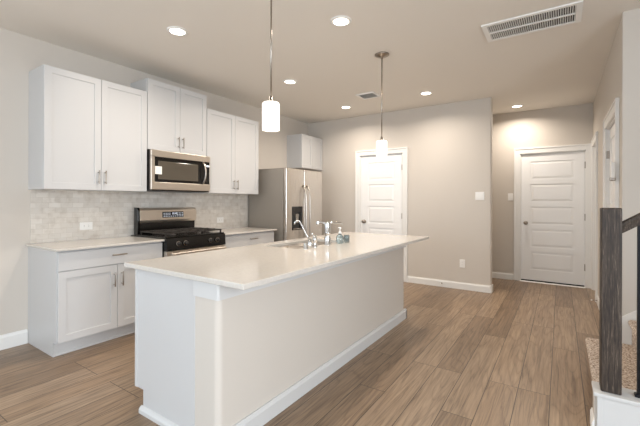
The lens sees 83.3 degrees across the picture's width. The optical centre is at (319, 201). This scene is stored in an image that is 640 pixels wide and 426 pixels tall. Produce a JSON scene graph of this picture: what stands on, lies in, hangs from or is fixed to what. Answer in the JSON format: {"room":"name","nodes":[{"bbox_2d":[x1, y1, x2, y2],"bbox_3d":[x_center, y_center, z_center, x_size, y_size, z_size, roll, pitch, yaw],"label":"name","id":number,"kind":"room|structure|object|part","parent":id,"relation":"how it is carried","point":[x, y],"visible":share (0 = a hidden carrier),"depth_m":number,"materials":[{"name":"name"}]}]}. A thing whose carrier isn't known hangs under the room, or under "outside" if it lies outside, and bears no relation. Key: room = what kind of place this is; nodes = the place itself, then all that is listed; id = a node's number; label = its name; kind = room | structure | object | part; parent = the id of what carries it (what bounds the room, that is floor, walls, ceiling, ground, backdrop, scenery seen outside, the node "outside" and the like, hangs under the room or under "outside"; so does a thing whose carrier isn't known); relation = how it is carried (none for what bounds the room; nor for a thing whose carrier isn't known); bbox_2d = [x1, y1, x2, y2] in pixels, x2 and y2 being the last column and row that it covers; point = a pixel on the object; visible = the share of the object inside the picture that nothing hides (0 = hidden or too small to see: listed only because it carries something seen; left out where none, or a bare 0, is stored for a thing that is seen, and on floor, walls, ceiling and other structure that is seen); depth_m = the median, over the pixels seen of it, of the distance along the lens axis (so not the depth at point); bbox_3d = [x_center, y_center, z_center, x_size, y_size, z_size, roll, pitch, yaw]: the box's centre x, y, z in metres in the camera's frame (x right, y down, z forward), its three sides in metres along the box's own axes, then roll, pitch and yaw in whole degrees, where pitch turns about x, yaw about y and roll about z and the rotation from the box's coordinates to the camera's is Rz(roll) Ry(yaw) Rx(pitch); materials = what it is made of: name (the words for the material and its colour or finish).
{"room":"kitchen","nodes":[
{"label":"kitchen","id":0,"kind":"room"},
{"bbox_2d":[0,28,307,334],"bbox_3d":[-2.861,-0.109,2.945,0.128,2.740,9.550,0,0,34],"label":"wall","id":1,"kind":"structure","parent":0,"point":[27,216],"depth_m":3.36,"materials":[{"name":"beige paint"}]},
{"bbox_2d":[0,329,27,349],"bbox_3d":[-4.007,1.195,1.126,0.014,0.125,5.015,0,0,34],"label":"baseboard","id":2,"kind":"structure","parent":1,"relation":"attached to","point":[17,338],"depth_m":3.12,"materials":[{"name":"white paint"}]},
{"bbox_2d":[80,222,92,229],"bbox_3d":[-2.340,0.243,3.601,0.008,0.076,0.116,0,0,34],"label":"wall outlet","id":3,"kind":"object","parent":1,"relation":"attached to","point":[83,225],"visible":1,"depth_m":3.60,"materials":[{"name":"white plastic"}]},
{"bbox_2d":[28,64,146,191],"bbox_3d":[-2.200,-0.634,3.491,0.376,1.055,0.911,0,0,34],"label":"upper cabinet","id":4,"kind":"object","parent":1,"relation":"attached to","point":[87,133],"visible":1,"depth_m":3.30,"materials":[{"name":"grey paint"}]},
{"bbox_3d":[-2.208,-0.634,3.224,0.019,1.049,0.454,0,0,34],"label":"door","id":5,"kind":"part","parent":4,"relation":"part of","materials":[{"name":"grey paint"}]},
{"bbox_3d":[-1.954,-0.633,3.602,0.019,1.049,0.449,0,0,34],"label":"door","id":6,"kind":"part","parent":4,"relation":"part of","materials":[{"name":"grey paint"}]},
{"bbox_2d":[30,190,246,243],"bbox_3d":[-1.854,0.134,4.341,0.008,0.490,2.679,0,0,34],"label":"tile backsplash","id":7,"kind":"structure","parent":1,"relation":"attached to","point":[55,215],"depth_m":3.77,"materials":[{"name":"tile"}]},
{"bbox_2d":[130,78,206,155],"bbox_3d":[-1.731,-0.932,4.190,0.376,0.753,0.762,0,0,34],"label":"upper cabinet","id":8,"kind":"object","parent":1,"relation":"attached to","point":[176,116],"visible":0.86,"depth_m":4.06,"materials":[{"name":"grey paint"}]},
{"bbox_3d":[-1.716,-0.932,3.956,0.019,0.747,0.386,0,0,34],"label":"door","id":9,"kind":"part","parent":8,"relation":"part of","materials":[{"name":"grey paint"}]},
{"bbox_2d":[146,149,209,192],"bbox_3d":[-1.693,-0.332,4.164,0.466,0.437,0.760,0,0,34],"label":"microwave","id":10,"kind":"object","parent":8,"relation":"attached to","point":[167,171],"visible":0.92,"depth_m":4.01,"materials":[{"name":"silver metal"}]},
{"bbox_3d":[-1.730,-0.337,4.189,0.378,0.429,0.754,0,0,34],"label":"casing","id":11,"kind":"part","parent":10,"relation":"part of","materials":[{"name":"black plastic"}]},
{"bbox_3d":[-1.574,-0.343,4.059,0.024,0.271,0.643,0,0,34],"label":"door glass","id":12,"kind":"part","parent":10,"relation":"part of","materials":[{"name":"black glass"}]},
{"bbox_3d":[-1.376,-0.344,4.282,0.069,0.276,0.020,0,0,34],"label":"handle","id":13,"kind":"part","parent":10,"relation":"part of","materials":[{"name":"silver metal"}]},
{"bbox_3d":[-1.375,-0.343,4.356,0.026,0.271,0.065,0,0,34],"label":"control panel","id":14,"kind":"part","parent":10,"relation":"part of","materials":[{"name":"black ceramic"}]},
{"bbox_3d":[-1.504,-0.931,4.272,0.019,0.747,0.368,0,0,34],"label":"door","id":15,"kind":"part","parent":8,"relation":"part of","materials":[{"name":"grey paint"}]},
{"bbox_2d":[217,217,223,222],"bbox_3d":[-1.392,0.256,5.018,0.008,0.076,0.116,0,0,34],"label":"wall outlet","id":16,"kind":"object","parent":1,"relation":"attached to","point":[219,219],"visible":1,"depth_m":5.02,"materials":[{"name":"white plastic"}]},
{"bbox_2d":[197,108,258,194],"bbox_3d":[-1.264,-0.630,4.888,0.376,1.048,0.911,0,0,34],"label":"upper cabinet","id":17,"kind":"object","parent":1,"relation":"attached to","point":[232,146],"visible":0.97,"depth_m":4.77,"materials":[{"name":"grey paint"}]},
{"bbox_3d":[-1.271,-0.630,4.622,0.019,1.042,0.457,0,0,34],"label":"door","id":18,"kind":"part","parent":17,"relation":"part of","materials":[{"name":"grey paint"}]},
{"bbox_3d":[-1.018,-0.629,5.000,0.019,1.042,0.446,0,0,34],"label":"door","id":19,"kind":"part","parent":17,"relation":"part of","materials":[{"name":"grey paint"}]},
{"bbox_2d":[287,134,321,170],"bbox_3d":[-0.265,-0.863,6.424,0.324,0.575,0.633,0,0,34],"label":"upper cabinet","id":20,"kind":"object","parent":1,"relation":"attached to","point":[304,152],"visible":0.98,"depth_m":6.22,"materials":[{"name":"grey paint"}]},
{"bbox_3d":[-0.226,-0.863,6.208,0.019,0.569,0.314,0,0,34],"label":"door","id":21,"kind":"part","parent":20,"relation":"part of","materials":[{"name":"grey paint"}]},
{"bbox_3d":[-0.050,-0.863,6.471,0.019,0.569,0.311,0,0,34],"label":"door","id":22,"kind":"part","parent":20,"relation":"part of","materials":[{"name":"grey paint"}]},
{"bbox_2d":[0,278,598,425],"bbox_3d":[0.224,1.321,1.562,6.800,0.100,10.690,0,0,34],"label":"floor","id":23,"kind":"structure","parent":0,"point":[515,354],"depth_m":2.65,"materials":[{"name":"wood"}]},
{"bbox_2d":[28,242,161,356],"bbox_3d":[-2.087,0.831,3.413,0.655,0.866,0.912,0,0,34],"label":"base cabinet","id":24,"kind":"object","parent":23,"relation":"on","point":[83,298],"visible":0.82,"depth_m":3.10,"materials":[{"name":"grey paint"}]},
{"bbox_3d":[-2.362,0.830,3.053,0.600,0.866,0.006,0,0,34],"label":"panel","id":25,"kind":"part","parent":24,"relation":"part of","materials":[{"name":"grey paint"}]},
{"bbox_3d":[-1.975,0.854,3.075,0.019,0.572,0.462,0,0,34],"label":"door","id":26,"kind":"part","parent":24,"relation":"part of","materials":[{"name":"grey paint"}]},
{"bbox_2d":[25,236,164,251],"bbox_3d":[-2.091,0.388,3.405,0.642,0.019,0.939,0,0,34],"label":"countertop","id":27,"kind":"structure","parent":24,"relation":"on","point":[59,246],"depth_m":3.26,"materials":[{"name":"beige stone"}]},
{"bbox_3d":[-1.851,0.487,3.258,0.020,0.150,0.904,0,0,34],"label":"drawer","id":28,"kind":"part","parent":24,"relation":"part of","materials":[{"name":"grey paint"}]},
{"bbox_3d":[-1.722,0.855,3.452,0.019,0.572,0.438,0,0,34],"label":"door","id":29,"kind":"part","parent":24,"relation":"part of","materials":[{"name":"grey paint"}]},
{"bbox_2d":[131,207,226,256],"bbox_3d":[-1.580,0.665,4.088,0.728,1.200,0.762,0,0,34],"label":"gas range","id":30,"kind":"object","parent":23,"relation":"on","point":[175,225],"visible":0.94,"depth_m":4.01,"materials":[{"name":"black metal"}]},
{"bbox_2d":[134,231,223,238],"bbox_3d":[-1.583,0.365,4.090,0.580,0.015,0.762,0,0,34],"label":"cooktop","id":31,"kind":"object","parent":30,"relation":"in","point":[199,234],"depth_m":3.90,"materials":[{"name":"black metal"}]},
{"bbox_3d":[-1.351,0.780,3.934,0.050,0.552,0.752,0,0,34],"label":"oven door","id":32,"kind":"part","parent":30,"relation":"part of","materials":[{"name":"silver metal"}]},
{"bbox_3d":[-1.345,0.435,3.930,0.063,0.125,0.756,0,0,34],"label":"control panel","id":33,"kind":"part","parent":30,"relation":"part of","materials":[{"name":"black metal"}]},
{"bbox_3d":[-1.306,0.531,3.904,0.068,0.026,0.700,0,0,34],"label":"handle","id":34,"kind":"part","parent":30,"relation":"part of","materials":[{"name":"silver metal"}]},
{"bbox_2d":[224,231,273,247],"bbox_3d":[-1.136,0.834,4.815,0.634,0.865,0.924,0,0,34],"label":"base cabinet","id":35,"kind":"object","parent":23,"relation":"on","point":[236,240],"visible":0.16,"depth_m":4.63,"materials":[{"name":"grey paint"}]},
{"bbox_2d":[216,227,276,234],"bbox_3d":[-1.134,0.391,4.833,0.642,0.019,0.954,0,0,34],"label":"countertop","id":36,"kind":"structure","parent":35,"relation":"on","point":[241,230],"depth_m":4.77,"materials":[{"name":"beige stone"}]},
{"bbox_2d":[135,242,406,425],"bbox_3d":[-0.105,0.839,3.075,0.797,0.862,2.619,0,0,34],"label":"kitchen island","id":37,"kind":"object","parent":23,"relation":"on","point":[206,354],"visible":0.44,"depth_m":2.11,"materials":[{"name":"beige paint"}]},
{"bbox_3d":[-0.894,0.837,2.060,0.572,0.861,0.024,0,0,34],"label":"panel","id":38,"kind":"part","parent":37,"relation":"part of","materials":[{"name":"grey paint"}]},
{"bbox_2d":[124,232,428,289],"bbox_3d":[-0.005,0.394,3.097,1.040,0.028,2.794,0,0,34],"label":"island countertop","id":39,"kind":"structure","parent":37,"relation":"on","point":[250,266],"depth_m":2.32,"materials":[{"name":"beige stone"}]},
{"bbox_2d":[294,220,317,247],"bbox_3d":[-0.113,0.266,2.966,0.196,0.228,0.069,0,0,-12],"label":"filter faucet","id":40,"kind":"object","parent":39,"relation":"on","point":[314,239],"visible":0.96,"depth_m":2.97,"materials":[{"name":"silver metal"}]},
{"bbox_3d":[-0.149,0.234,2.965,0.133,0.165,0.012,0,0,8],"label":"spout","id":41,"kind":"part","parent":40,"relation":"part of","materials":[{"name":"silver metal"}]},
{"bbox_3d":[-0.085,0.340,2.957,0.040,0.080,0.040,0,0,34],"label":"spout","id":42,"kind":"part","parent":40,"relation":"part of","materials":[{"name":"silver metal"}]},
{"bbox_2d":[280,241,331,248],"bbox_3d":[-0.118,0.504,3.304,0.372,0.190,0.772,0,0,34],"label":"sink","id":43,"kind":"object","parent":39,"relation":"in","point":[300,245],"visible":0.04,"depth_m":3.35,"materials":[{"name":"grey metal"}]},
{"bbox_2d":[280,245,303,248],"bbox_3d":[-0.235,0.503,3.129,0.372,0.190,0.351,0,0,34],"label":"basin","id":44,"kind":"object","parent":43,"relation":"in","point":[288,246],"depth_m":3.32,"materials":[{"name":"silver metal"}]},
{"bbox_2d":[293,241,331,245],"bbox_3d":[-0.020,0.504,3.449,0.372,0.190,0.421,0,0,34],"label":"basin","id":45,"kind":"object","parent":43,"relation":"in","point":[318,242],"depth_m":3.63,"materials":[{"name":"silver metal"}]},
{"bbox_2d":[316,221,342,244],"bbox_3d":[0.093,0.276,3.179,0.244,0.208,0.102,0,0,-9],"label":"kitchen faucet","id":46,"kind":"object","parent":39,"relation":"on","point":[327,240],"visible":1,"depth_m":3.14,"materials":[{"name":"silver metal"}]},
{"bbox_2d":[336,227,343,243],"bbox_3d":[0.180,0.307,3.285,0.075,0.147,0.070,0,0,34],"label":"soap dispenser","id":47,"kind":"object","parent":39,"relation":"on","point":[339,238],"visible":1,"depth_m":3.26,"materials":[{"name":"clear glass"}]},
{"bbox_2d":[344,235,349,242],"bbox_3d":[0.250,0.347,3.376,0.054,0.068,0.054,0,0,34],"label":"glass jar","id":48,"kind":"object","parent":39,"relation":"on","point":[346,237],"visible":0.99,"depth_m":3.35,"materials":[{"name":"grey"}]},
{"bbox_3d":[0.146,1.220,2.917,0.202,0.100,2.601,0,0,34],"label":"baseboard","id":49,"kind":"part","parent":37,"relation":"part of","materials":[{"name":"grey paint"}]},
{"bbox_2d":[248,168,321,241],"bbox_3d":[-0.496,0.393,5.610,0.823,1.752,0.912,0,0,34],"label":"refrigerator","id":50,"kind":"object","parent":23,"relation":"on","point":[285,196],"visible":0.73,"depth_m":5.28,"materials":[{"name":"silver metal"}]},
{"bbox_3d":[-0.381,0.362,5.237,0.060,1.683,0.419,0,0,34],"label":"door","id":51,"kind":"part","parent":50,"relation":"part of","materials":[{"name":"silver metal"}]},
{"bbox_3d":[-0.328,0.121,5.255,0.005,0.075,0.227,0,0,34],"label":"dispenser panel","id":52,"kind":"part","parent":50,"relation":"part of","materials":[{"name":"black plastic"}]},
{"bbox_3d":[-0.226,0.237,5.350,0.085,0.977,0.024,0,0,34],"label":"handle","id":53,"kind":"part","parent":50,"relation":"part of","materials":[{"name":"silver metal"}]},
{"bbox_3d":[-0.173,0.237,5.428,0.085,0.977,0.024,0,0,34],"label":"handle","id":54,"kind":"part","parent":50,"relation":"part of","materials":[{"name":"silver metal"}]},
{"bbox_3d":[-0.126,0.363,5.618,0.060,1.683,0.487,0,0,34],"label":"door","id":55,"kind":"part","parent":50,"relation":"part of","materials":[{"name":"silver metal"}]},
{"bbox_2d":[585,310,639,425],"bbox_3d":[2.812,0.288,1.754,2.437,1.981,1.153,0,0,34],"label":"staircase","id":56,"kind":"structure","parent":23,"relation":"on","point":[608,409],"depth_m":2.01,"materials":[{"name":"carpet"}]},
{"bbox_3d":[1.524,1.230,2.013,0.012,0.090,0.145,0,0,34],"label":"baseboard","id":57,"kind":"part","parent":56,"relation":"part of","materials":[{"name":"white paint"}]},
{"bbox_3d":[2.505,1.167,1.278,2.414,0.222,0.011,0,0,34],"label":"frame","id":58,"kind":"part","parent":56,"relation":"part of","materials":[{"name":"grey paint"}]},
{"bbox_2d":[599,208,639,397],"bbox_3d":[2.291,0.022,1.504,1.768,2.036,0.090,0,0,34],"label":"stair railing","id":59,"kind":"object","parent":56,"relation":"on","point":[612,226],"visible":1,"depth_m":1.93,"materials":[{"name":"brown wood"}]},
{"bbox_3d":[1.593,0.533,1.971,0.090,0.999,0.090,0,0,34],"label":"newel post","id":60,"kind":"part","parent":59,"relation":"part of","materials":[{"name":"brown wood"}]},
{"bbox_3d":[2.329,-0.411,1.480,1.678,1.171,0.060,0,0,34],"label":"handrail","id":61,"kind":"part","parent":59,"relation":"part of","materials":[{"name":"brown wood"}]},
{"bbox_2d":[0,0,639,123],"bbox_3d":[0.233,-1.519,1.562,6.800,0.100,10.690,0,0,34],"label":"ceiling","id":62,"kind":"structure","parent":0,"point":[441,47],"depth_m":3.43,"materials":[{"name":"white paint"}]},
{"bbox_2d":[166,26,187,35],"bbox_3d":[-1.231,-1.469,3.105,0.176,0.010,0.176,0,0,34],"label":"recessed light","id":63,"kind":"object","parent":62,"relation":"in","point":[174,30],"visible":1,"depth_m":3.09,"materials":[{"name":"white plastic"}]},
{"bbox_2d":[262,0,279,131],"bbox_3d":[-0.301,-0.956,2.216,0.144,1.030,0.144,0,0,34],"label":"pendant light","id":64,"kind":"object","parent":62,"relation":"hanging from","point":[270,108],"visible":1,"depth_m":2.18,"materials":[{"name":"white glass"}]},
{"bbox_3d":[-0.303,-0.525,2.216,0.107,0.168,0.107,0,0,34],"label":"lamp shade","id":65,"kind":"part","parent":64,"relation":"part of","materials":[{"name":"white glass"}]},
{"bbox_3d":[-0.301,-1.036,2.216,0.011,0.810,0.011,0,0,34],"label":"rod","id":66,"kind":"part","parent":64,"relation":"part of","materials":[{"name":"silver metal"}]},
{"bbox_2d":[283,79,296,83],"bbox_3d":[-0.367,-1.466,4.401,0.176,0.010,0.176,0,0,34],"label":"recessed light","id":67,"kind":"object","parent":62,"relation":"in","point":[286,81],"visible":1,"depth_m":4.39,"materials":[{"name":"beige"}]},
{"bbox_2d":[330,15,351,26],"bbox_3d":[0.171,-1.464,2.924,0.176,0.010,0.176,0,0,34],"label":"recessed light","id":68,"kind":"object","parent":62,"relation":"in","point":[339,21],"visible":1,"depth_m":2.91,"materials":[{"name":"beige plastic"}]},
{"bbox_2d":[356,92,380,99],"bbox_3d":[0.667,-1.462,4.960,0.270,0.012,0.250,0,0,34],"label":"ceiling vent","id":69,"kind":"object","parent":62,"relation":"in","point":[368,95],"visible":0.98,"depth_m":4.95,"materials":[{"name":"white plastic"}]},
{"bbox_2d":[375,52,388,157],"bbox_3d":[0.616,-0.953,3.586,0.144,1.030,0.144,0,0,34],"label":"pendant light","id":70,"kind":"object","parent":62,"relation":"hanging from","point":[381,145],"visible":1,"depth_m":3.55,"materials":[{"name":"white glass"}]},
{"bbox_3d":[0.615,-0.522,3.586,0.107,0.168,0.107,0,0,34],"label":"lamp shade","id":71,"kind":"part","parent":70,"relation":"part of","materials":[{"name":"white glass"}]},
{"bbox_3d":[0.617,-1.033,3.586,0.011,0.810,0.011,0,0,34],"label":"rod","id":72,"kind":"part","parent":70,"relation":"part of","materials":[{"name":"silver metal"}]},
{"bbox_2d":[419,91,432,94],"bbox_3d":[1.429,-1.461,4.848,0.176,0.010,0.176,0,0,34],"label":"recessed light","id":73,"kind":"object","parent":62,"relation":"in","point":[423,92],"visible":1,"depth_m":4.84,"materials":[{"name":"beige plastic"}]},
{"bbox_2d":[511,104,523,107],"bbox_3d":[3.008,-1.456,5.489,0.176,0.010,0.176,0,0,34],"label":"recessed light","id":74,"kind":"object","parent":62,"relation":"in","point":[519,105],"visible":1,"depth_m":5.50,"materials":[{"name":"beige"}]},
{"bbox_2d":[481,0,582,42],"bbox_3d":[1.724,-1.458,2.947,0.689,0.013,0.360,0,0,34],"label":"ceiling vent","id":75,"kind":"object","parent":62,"relation":"in","point":[571,13],"visible":1,"depth_m":2.92,"materials":[{"name":"white plastic"}]},
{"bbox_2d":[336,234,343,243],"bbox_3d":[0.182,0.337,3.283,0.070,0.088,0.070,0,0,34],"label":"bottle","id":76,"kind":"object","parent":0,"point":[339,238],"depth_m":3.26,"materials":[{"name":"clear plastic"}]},
{"bbox_2d":[308,97,489,285],"bbox_3d":[1.110,-0.097,5.961,3.130,2.740,0.120,0,0,34],"label":"wall","id":77,"kind":"structure","parent":0,"point":[448,144],"depth_m":5.47,"materials":[{"name":"beige paint"}]},
{"bbox_2d":[355,147,407,281],"bbox_3d":[1.023,0.203,5.987,0.930,2.141,0.173,0,0,34],"label":"door","id":78,"kind":"structure","parent":77,"relation":"in","point":[381,184],"depth_m":5.95,"materials":[{"name":"white paint"}]},
{"bbox_2d":[407,276,492,292],"bbox_3d":[1.927,1.226,5.411,1.221,0.100,0.148,0,0,34],"label":"baseboard","id":79,"kind":"structure","parent":77,"relation":"attached to","point":[411,279],"depth_m":5.31,"materials":[{"name":"white paint"}]},
{"bbox_2d":[460,259,464,267],"bbox_3d":[2.073,0.901,5.237,0.075,0.118,0.008,0,0,34],"label":"wall outlet","id":80,"kind":"object","parent":77,"relation":"attached to","point":[462,262],"visible":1,"depth_m":5.23,"materials":[{"name":"white plastic"}]},
{"bbox_2d":[475,192,483,199],"bbox_3d":[2.269,-0.081,5.107,0.118,0.115,0.008,0,0,34],"label":"light switch","id":81,"kind":"object","parent":77,"relation":"attached to","point":[478,195],"visible":1,"depth_m":5.11,"materials":[{"name":"white plastic"}]},
{"bbox_2d":[489,97,492,285],"bbox_3d":[2.419,-0.093,5.084,0.020,2.740,0.120,0,0,34],"label":"wall","id":82,"kind":"structure","parent":0,"point":[491,99],"depth_m":5.04,"materials":[{"name":"beige paint"}]},
{"bbox_2d":[492,103,592,279],"bbox_3d":[3.079,-0.091,6.014,2.363,2.740,0.120,0,0,34],"label":"wall","id":83,"kind":"structure","parent":0,"point":[565,125],"depth_m":5.89,"materials":[{"name":"beige paint"}]},
{"bbox_2d":[492,272,512,279],"bbox_3d":[2.659,1.228,6.212,1.210,0.100,0.014,0,0,34],"label":"baseboard","id":84,"kind":"structure","parent":83,"relation":"attached to","point":[509,276],"depth_m":5.96,"materials":[{"name":"white paint"}]},
{"bbox_2d":[508,193,512,200],"bbox_3d":[3.128,-0.077,5.904,0.075,0.118,0.008,0,0,34],"label":"light switch","id":85,"kind":"object","parent":83,"relation":"attached to","point":[510,195],"visible":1,"depth_m":5.90,"materials":[{"name":"white plastic"}]},
{"bbox_2d":[514,143,590,288],"bbox_3d":[3.620,0.211,5.619,1.034,2.141,0.173,0,0,34],"label":"door","id":86,"kind":"structure","parent":83,"relation":"in","point":[552,189],"depth_m":5.59,"materials":[{"name":"white paint"}]},
{"bbox_2d":[593,8,639,315],"bbox_3d":[3.270,-0.090,4.050,0.140,2.740,3.170,0,0,34],"label":"wall","id":87,"kind":"structure","parent":0,"point":[620,78],"depth_m":2.76,"materials":[{"name":"beige paint"}]},
{"bbox_2d":[590,131,597,301],"bbox_3d":[3.820,0.194,4.904,0.156,2.176,0.872,0,0,34],"label":"door","id":88,"kind":"structure","parent":87,"relation":"in","point":[594,142],"depth_m":5.20,"materials":[{"name":"white paint"}]},
{"bbox_2d":[603,97,618,207],"bbox_3d":[2.759,0.215,3.321,0.156,2.126,1.042,0,0,34],"label":"door","id":89,"kind":"structure","parent":87,"relation":"in","point":[610,132],"depth_m":3.50,"materials":[{"name":"white paint"}]},
{"bbox_2d":[609,162,615,180],"bbox_3d":[2.401,-0.247,2.948,0.042,0.152,0.070,0,0,34],"label":"thermostat","id":90,"kind":"object","parent":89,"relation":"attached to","point":[612,164],"visible":0.98,"depth_m":2.92,"materials":[{"name":"white plastic"}]}
]}

